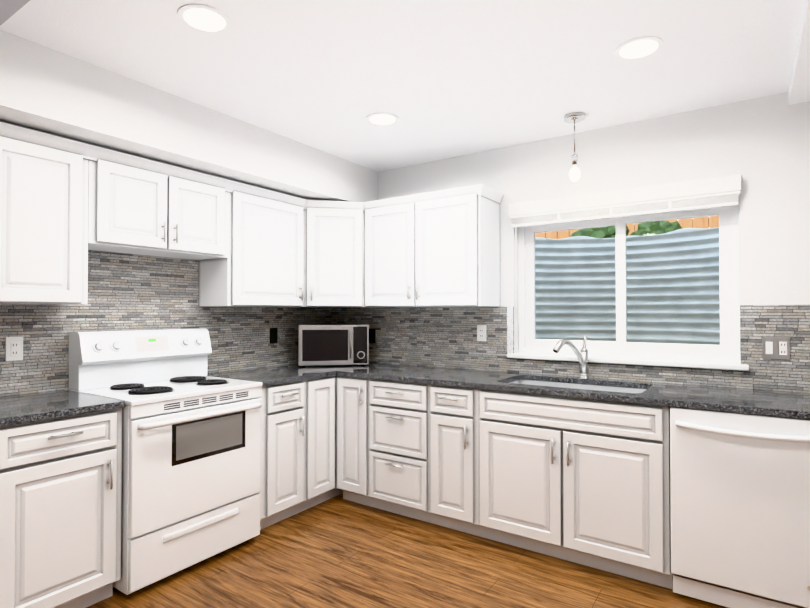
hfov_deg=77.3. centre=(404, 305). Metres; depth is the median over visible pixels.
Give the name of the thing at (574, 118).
pendant light
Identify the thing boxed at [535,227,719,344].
window well
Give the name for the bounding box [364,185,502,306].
upper cabinet
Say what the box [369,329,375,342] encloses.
outlet
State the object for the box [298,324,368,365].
microwave
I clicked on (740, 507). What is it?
dishwasher
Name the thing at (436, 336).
tile backsplash
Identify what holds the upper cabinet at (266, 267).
attached to the wall at (216, 306)
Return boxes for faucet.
[553,335,589,378]
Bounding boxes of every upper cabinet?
[0,121,95,304]
[96,145,231,260]
[198,180,307,306]
[304,200,363,307]
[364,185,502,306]
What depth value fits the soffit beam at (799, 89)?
2.14 m
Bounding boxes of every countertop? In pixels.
[0,389,123,426]
[207,362,388,386]
[336,363,809,419]
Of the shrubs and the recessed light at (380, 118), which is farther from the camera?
the shrubs
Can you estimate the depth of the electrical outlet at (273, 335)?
3.88 m
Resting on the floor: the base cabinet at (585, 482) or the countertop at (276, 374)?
the base cabinet at (585, 482)
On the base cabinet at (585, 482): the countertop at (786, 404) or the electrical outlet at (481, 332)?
the countertop at (786, 404)
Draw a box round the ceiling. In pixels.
[0,0,804,171]
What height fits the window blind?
0.786 m
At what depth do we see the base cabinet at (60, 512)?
2.14 m
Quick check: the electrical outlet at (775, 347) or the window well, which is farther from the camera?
the window well
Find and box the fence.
[535,215,718,238]
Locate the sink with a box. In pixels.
[510,380,646,392]
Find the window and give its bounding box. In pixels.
[507,196,748,370]
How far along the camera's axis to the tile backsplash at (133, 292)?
3.05 m
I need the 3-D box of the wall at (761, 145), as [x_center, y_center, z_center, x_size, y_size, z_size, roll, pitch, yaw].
[1.381,0.086,3.216,4.750,2.600,0.250,0,-1,34]
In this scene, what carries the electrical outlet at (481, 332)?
attached to the tile backsplash at (436, 336)
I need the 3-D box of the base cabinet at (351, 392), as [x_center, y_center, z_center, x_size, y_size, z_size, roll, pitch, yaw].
[-0.201,0.943,3.748,0.299,0.900,0.626,0,-1,34]
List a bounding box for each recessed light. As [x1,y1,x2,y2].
[177,4,230,33]
[366,112,398,125]
[614,36,663,59]
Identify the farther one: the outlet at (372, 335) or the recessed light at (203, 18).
the outlet at (372, 335)
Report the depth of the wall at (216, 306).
3.50 m
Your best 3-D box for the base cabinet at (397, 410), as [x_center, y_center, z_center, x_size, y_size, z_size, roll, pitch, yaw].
[0.121,0.941,3.530,0.479,0.900,0.626,0,-1,34]
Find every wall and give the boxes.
[25,304,320,389]
[346,92,809,363]
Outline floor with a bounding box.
[86,493,727,607]
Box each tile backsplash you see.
[0,250,330,396]
[331,305,809,392]
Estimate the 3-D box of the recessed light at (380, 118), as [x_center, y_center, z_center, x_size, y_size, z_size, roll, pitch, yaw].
[-0.134,-1.112,3.022,0.195,0.007,0.195,0,-1,28]
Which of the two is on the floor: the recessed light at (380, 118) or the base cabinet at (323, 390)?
the base cabinet at (323, 390)
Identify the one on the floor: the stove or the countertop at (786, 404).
the stove
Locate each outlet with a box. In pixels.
[5,337,22,360]
[270,328,276,342]
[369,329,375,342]
[477,325,485,341]
[762,337,789,359]
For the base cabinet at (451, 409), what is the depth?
3.05 m
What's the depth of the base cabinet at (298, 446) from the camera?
3.19 m
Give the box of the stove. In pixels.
[68,328,261,594]
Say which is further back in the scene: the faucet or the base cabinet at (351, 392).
the base cabinet at (351, 392)
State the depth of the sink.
3.13 m
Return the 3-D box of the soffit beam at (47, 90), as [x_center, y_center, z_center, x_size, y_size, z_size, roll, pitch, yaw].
[-2.126,-0.977,1.836,0.520,0.308,6.000,0,-1,34]
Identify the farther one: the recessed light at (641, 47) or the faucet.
the faucet
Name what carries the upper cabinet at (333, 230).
attached to the wall at (216, 306)
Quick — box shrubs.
[570,221,681,237]
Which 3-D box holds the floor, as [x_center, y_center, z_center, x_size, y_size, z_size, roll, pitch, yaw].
[-0.481,1.404,0.686,5.000,0.100,6.500,0,-1,34]
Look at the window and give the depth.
3.13 m
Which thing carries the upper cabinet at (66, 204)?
attached to the wall at (216, 306)
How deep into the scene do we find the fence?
5.35 m
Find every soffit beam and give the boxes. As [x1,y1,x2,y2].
[0,0,809,104]
[0,30,377,201]
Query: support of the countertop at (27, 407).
on the base cabinet at (60, 512)
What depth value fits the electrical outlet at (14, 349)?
2.52 m
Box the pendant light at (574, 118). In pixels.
[564,112,584,180]
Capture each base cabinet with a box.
[0,408,121,607]
[259,379,310,529]
[311,375,338,506]
[336,375,367,505]
[368,378,427,521]
[428,384,475,534]
[476,389,671,588]
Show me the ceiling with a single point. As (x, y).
(443, 79)
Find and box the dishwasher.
[670,407,809,607]
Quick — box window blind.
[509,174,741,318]
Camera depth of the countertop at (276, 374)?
3.47 m
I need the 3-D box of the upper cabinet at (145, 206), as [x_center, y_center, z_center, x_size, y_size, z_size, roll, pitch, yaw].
[-1.472,-0.557,2.948,0.336,0.499,0.816,0,-1,34]

